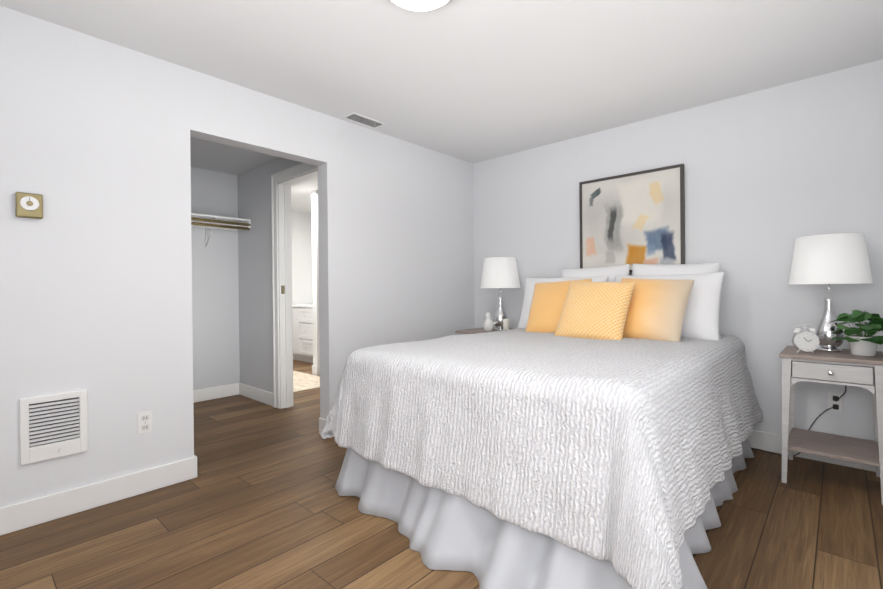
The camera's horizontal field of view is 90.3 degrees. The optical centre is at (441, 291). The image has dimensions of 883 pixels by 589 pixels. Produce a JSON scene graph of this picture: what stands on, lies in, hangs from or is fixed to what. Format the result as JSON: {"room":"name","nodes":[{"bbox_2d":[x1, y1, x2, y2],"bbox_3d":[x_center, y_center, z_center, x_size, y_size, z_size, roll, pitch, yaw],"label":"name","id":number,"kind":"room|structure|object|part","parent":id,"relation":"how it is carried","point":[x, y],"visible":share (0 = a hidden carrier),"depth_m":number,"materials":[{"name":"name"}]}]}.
{"room":"bedroom","nodes":[
{"label":"bedroom","id":0,"kind":"room"},
{"bbox_2d":[191,167,239,389],"bbox_3d":[-2.845,-0.103,4.110,0.130,2.430,1.810,0,0,42],"label":"wall","id":1,"kind":"structure","parent":0,"point":[215,304],"depth_m":4.56,"materials":[{"name":"grey paint"}]},
{"bbox_2d":[193,383,238,402],"bbox_3d":[-2.727,1.048,4.125,0.014,0.125,1.650,0,0,42],"label":"baseboard","id":2,"kind":"structure","parent":1,"relation":"attached to","point":[204,394],"depth_m":4.54,"materials":[{"name":"white wood"}]},
{"bbox_2d":[191,213,250,247],"bbox_3d":[-2.641,-0.594,4.006,0.314,0.289,1.678,0,0,42],"label":"closet shelf","id":3,"kind":"object","parent":1,"relation":"attached to","point":[212,222],"visible":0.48,"depth_m":4.39,"materials":[{"name":"white wood"}]},
{"bbox_3d":[-2.544,-0.665,3.917,0.049,0.069,1.676,0,0,42],"label":"rail","id":4,"kind":"part","parent":3,"relation":"part of","materials":[{"name":"gold metal"}]},
{"bbox_2d":[190,137,278,174],"bbox_3d":[-2.091,-1.303,3.498,1.820,0.100,1.680,0,0,42],"label":"ceiling","id":5,"kind":"structure","parent":0,"point":[213,156],"depth_m":4.11,"materials":[{"name":"grey paint"}]},
{"bbox_2d":[0,6,474,507],"bbox_3d":[-0.931,-0.118,3.317,0.130,2.430,4.910,0,0,42],"label":"wall","id":6,"kind":"structure","parent":0,"point":[96,134],"depth_m":2.43,"materials":[{"name":"white paint"}]},
{"bbox_2d":[15,192,42,218],"bbox_3d":[-1.946,-0.409,2.073,0.042,0.116,0.094,0,0,42],"label":"thermostat","id":7,"kind":"object","parent":6,"relation":"attached to","point":[28,205],"visible":1,"depth_m":2.06,"materials":[{"name":"gold metal"}]},
{"bbox_2d":[19,390,87,464],"bbox_3d":[-1.885,0.655,2.142,0.030,0.312,0.250,0,0,42],"label":"heater","id":8,"kind":"object","parent":6,"relation":"attached to","point":[52,426],"visible":1,"depth_m":2.14,"materials":[{"name":"white plastic"}]},
{"bbox_2d":[0,455,196,535],"bbox_3d":[-1.934,1.049,2.097,0.014,0.125,1.414,0,0,42],"label":"baseboard","id":9,"kind":"structure","parent":6,"relation":"attached to","point":[28,513],"depth_m":2.25,"materials":[{"name":"white wood"}]},
{"bbox_2d":[137,411,152,434],"bbox_3d":[-1.639,0.722,2.428,0.008,0.118,0.072,0,0,42],"label":"outlet","id":10,"kind":"object","parent":6,"relation":"attached to","point":[144,422],"visible":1,"depth_m":2.42,"materials":[{"name":"white plastic"}]},
{"bbox_2d":[237,157,302,392],"bbox_3d":[-2.208,-0.112,4.834,3.800,2.430,0.120,0,0,42],"label":"wall","id":11,"kind":"structure","parent":0,"point":[255,293],"depth_m":4.45,"materials":[{"name":"grey paint"}]},
{"bbox_2d":[238,383,273,406],"bbox_3d":[-1.877,1.039,4.458,0.765,0.125,0.014,0,0,42],"label":"baseboard","id":12,"kind":"structure","parent":11,"relation":"attached to","point":[248,391],"depth_m":4.45,"materials":[{"name":"white wood"}]},
{"bbox_2d":[271,163,317,408],"bbox_3d":[-1.205,-0.011,3.910,0.965,2.215,0.150,0,0,42],"label":"door frame","id":13,"kind":"structure","parent":11,"relation":"attached to","point":[283,181],"depth_m":4.16,"materials":[{"name":"white wood"}]},
{"bbox_2d":[281,286,284,293],"bbox_3d":[-1.499,-0.021,4.150,0.002,0.080,0.033,0,0,42],"label":"strike plate","id":14,"kind":"object","parent":13,"relation":"attached to","point":[282,289],"depth_m":4.15,"materials":[{"name":"gold metal"}]},
{"bbox_2d":[291,211,312,303],"bbox_3d":[-2.810,-0.115,6.901,0.130,2.430,2.130,0,0,42],"label":"wall","id":15,"kind":"structure","parent":0,"point":[301,229],"depth_m":7.33,"materials":[{"name":"white paint"}]},
{"bbox_2d":[311,190,319,365],"bbox_3d":[-1.336,-0.126,6.150,0.100,2.430,1.000,0,0,42],"label":"wall","id":16,"kind":"structure","parent":0,"point":[315,286],"depth_m":5.77,"materials":[{"name":"white paint"}]},
{"bbox_2d":[315,366,319,375],"bbox_3d":[-1.303,1.026,6.109,0.034,0.125,0.990,0,0,42],"label":"baseboard","id":17,"kind":"structure","parent":16,"relation":"attached to","point":[316,370],"depth_m":5.75,"materials":[{"name":"white wood"}]},
{"bbox_2d":[0,359,882,588],"bbox_3d":[-1.091,1.148,3.478,7.265,0.100,4.910,0,0,42],"label":"floor","id":18,"kind":"structure","parent":0,"point":[258,502],"depth_m":2.01,"materials":[{"name":"brown wood"}]},
{"bbox_2d":[292,304,312,362],"bbox_3d":[-2.013,0.644,7.033,0.825,0.895,0.613,0,0,42],"label":"bathroom vanity","id":19,"kind":"object","parent":18,"relation":"on","point":[302,317],"visible":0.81,"depth_m":6.79,"materials":[{"name":"white wood"}]},
{"bbox_2d":[293,371,319,392],"bbox_3d":[-1.878,1.091,5.442,1.300,0.012,0.700,0,0,42],"label":"bath rug","id":20,"kind":"object","parent":18,"relation":"on","point":[303,381],"visible":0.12,"depth_m":5.31,"materials":[{"name":"beige fabric"}]},
{"bbox_2d":[455,328,498,334],"bbox_3d":[0.447,0.718,4.107,0.434,0.725,0.496,0,0,42],"label":"nightstand","id":21,"kind":"object","parent":18,"relation":"on","point":[471,331],"visible":0.02,"depth_m":4.05,"materials":[{"name":"grey wood"}]},
{"bbox_2d":[483,312,497,330],"bbox_3d":[0.446,0.270,4.003,0.132,0.169,0.094,0,0,12],"label":"bird figurine","id":22,"kind":"object","parent":21,"relation":"on","point":[488,324],"visible":1,"depth_m":3.98,"materials":[{"name":"white ceramic"}]},
{"bbox_2d":[481,257,519,329],"bbox_3d":[0.551,0.019,4.107,0.370,0.668,0.370,0,0,42],"label":"lamp","id":23,"kind":"object","parent":21,"relation":"on","point":[500,272],"visible":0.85,"depth_m":3.97,"materials":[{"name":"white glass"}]},
{"bbox_3d":[0.549,-0.176,4.107,0.370,0.278,0.370,0,0,42],"label":"lamp shade","id":24,"kind":"part","parent":23,"relation":"part of","materials":[{"name":"white fabric"}]},
{"bbox_2d":[503,319,509,329],"bbox_3d":[0.589,0.299,4.002,0.064,0.108,0.064,0,0,42],"label":"jar","id":25,"kind":"object","parent":21,"relation":"on","point":[506,324],"visible":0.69,"depth_m":3.98,"materials":[{"name":"white ceramic"}]},
{"bbox_2d":[321,263,762,588],"bbox_3d":[0.665,0.437,2.651,1.934,1.294,2.401,0,0,42],"label":"bed","id":26,"kind":"object","parent":18,"relation":"on","point":[587,428],"visible":1,"depth_m":1.84,"materials":[{"name":"white fabric"}]},
{"bbox_2d":[525,279,591,332],"bbox_3d":[0.899,0.118,3.390,0.500,0.500,0.152,-4,-32,38],"label":"pillow","id":27,"kind":"object","parent":26,"relation":"on","point":[548,299],"depth_m":3.37,"materials":[{"name":"orange fabric"}]},
{"bbox_2d":[518,276,607,327],"bbox_3d":[0.977,0.098,3.595,0.760,0.500,0.184,0,-20,40],"label":"pillow","id":28,"kind":"object","parent":26,"relation":"on","point":[530,282],"depth_m":3.72,"materials":[{"name":"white fabric"}]},
{"bbox_2d":[562,264,629,281],"bbox_3d":[1.241,0.053,3.588,0.600,0.560,0.189,-3,-10,41],"label":"pillow","id":29,"kind":"object","parent":26,"relation":"on","point":[610,272],"depth_m":3.52,"materials":[{"name":"white fabric"}]},
{"bbox_2d":[621,278,693,341],"bbox_3d":[1.385,0.113,2.943,0.500,0.500,0.159,4,-27,45],"label":"pillow","id":30,"kind":"object","parent":26,"relation":"on","point":[657,307],"depth_m":2.84,"materials":[{"name":"fabric"}]},
{"bbox_2d":[615,272,724,340],"bbox_3d":[1.546,0.094,3.076,0.760,0.500,0.192,0,-20,44],"label":"pillow","id":31,"kind":"object","parent":26,"relation":"on","point":[701,319],"depth_m":2.87,"materials":[{"name":"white fabric"}]},
{"bbox_2d":[632,263,719,274],"bbox_3d":[1.671,0.051,3.199,0.620,0.560,0.183,2,-7,43],"label":"pillow","id":32,"kind":"object","parent":26,"relation":"on","point":[637,269],"depth_m":3.16,"materials":[{"name":"white fabric"}]},
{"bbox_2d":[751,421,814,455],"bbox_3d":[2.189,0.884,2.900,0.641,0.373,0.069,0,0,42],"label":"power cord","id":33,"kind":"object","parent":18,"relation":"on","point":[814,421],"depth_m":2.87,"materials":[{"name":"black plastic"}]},
{"bbox_3d":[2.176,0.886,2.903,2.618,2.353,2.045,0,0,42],"label":"cord","id":34,"kind":"part","parent":33,"relation":"part of","materials":[{"name":"black plastic"}]},
{"bbox_2d":[789,233,872,420],"bbox_3d":[2.265,0.173,2.566,0.368,0.994,0.368,-1,0,6],"label":"lamp","id":35,"kind":"object","parent":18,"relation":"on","point":[838,258],"depth_m":2.47,"materials":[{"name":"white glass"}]},
{"bbox_3d":[2.262,-0.186,2.564,0.370,0.278,0.370,0,0,42],"label":"lamp shade","id":36,"kind":"part","parent":35,"relation":"part of","materials":[{"name":"white fabric"}]},
{"bbox_2d":[779,346,882,504],"bbox_3d":[2.220,0.707,2.497,0.434,0.725,0.496,0,0,42],"label":"nightstand","id":37,"kind":"object","parent":18,"relation":"on","point":[844,366],"visible":0.98,"depth_m":2.41,"materials":[{"name":"grey wood"}]},
{"bbox_2d":[792,324,819,352],"bbox_3d":[2.064,0.264,2.490,0.118,0.162,0.053,0,0,14],"label":"alarm clock","id":38,"kind":"object","parent":37,"relation":"on","point":[809,341],"visible":1,"depth_m":2.47,"materials":[{"name":"white metal"}]},
{"bbox_2d":[829,310,882,355],"bbox_3d":[2.312,0.220,2.385,0.314,0.247,0.418,0,0,42],"label":"pothos plant","id":39,"kind":"object","parent":37,"relation":"on","point":[860,344],"visible":1,"depth_m":2.36,"materials":[{"name":"green plant"}]},
{"bbox_3d":[2.300,0.291,2.394,0.130,0.104,0.130,0,0,42],"label":"pot","id":40,"kind":"part","parent":39,"relation":"part of","materials":[{"name":"white ceramic"}]},
{"bbox_2d":[0,0,882,212],"bbox_3d":[-1.111,-1.392,3.376,7.135,0.120,4.780,0,0,42],"label":"ceiling","id":41,"kind":"structure","parent":0,"point":[473,81],"depth_m":2.46,"materials":[{"name":"white paint"}]},
{"bbox_2d":[343,112,384,127],"bbox_3d":[-0.597,-1.332,3.410,0.130,0.010,0.320,0,0,42],"label":"ceiling vent","id":42,"kind":"object","parent":41,"relation":"in","point":[361,119],"visible":1,"depth_m":3.40,"materials":[{"name":"white plastic"}]},
{"bbox_2d":[389,0,451,10],"bbox_3d":[-0.092,-1.283,1.838,0.380,0.104,0.380,0,0,42],"label":"ceiling light","id":43,"kind":"object","parent":41,"relation":"attached to","point":[420,5],"visible":1,"depth_m":1.90,"materials":[{"name":"white glass"}]},
{"bbox_2d":[473,59,882,440],"bbox_3d":[1.622,-0.144,3.551,3.335,2.430,0.130,0,0,42],"label":"wall","id":44,"kind":"structure","parent":0,"point":[772,174],"depth_m":2.99,"materials":[{"name":"white paint"}]},
{"bbox_2d":[579,164,684,272],"bbox_3d":[1.505,-0.553,3.534,0.807,0.792,0.039,0,0,42],"label":"picture","id":45,"kind":"object","parent":44,"relation":"attached to","point":[634,218],"visible":1,"depth_m":3.49,"materials":[{"name":"paper"}]},
{"bbox_2d":[748,430,875,471],"bbox_3d":[1.524,1.010,3.558,3.170,0.125,0.014,0,0,42],"label":"baseboard","id":46,"kind":"structure","parent":44,"relation":"attached to","point":[772,442],"depth_m":2.91,"materials":[{"name":"white wood"}]},
{"bbox_2d":[828,392,843,411],"bbox_3d":[2.444,0.682,2.722,0.072,0.118,0.008,0,0,42],"label":"outlet","id":47,"kind":"object","parent":44,"relation":"attached to","point":[840,402],"visible":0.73,"depth_m":2.72,"materials":[{"name":"white plastic"}]}
]}

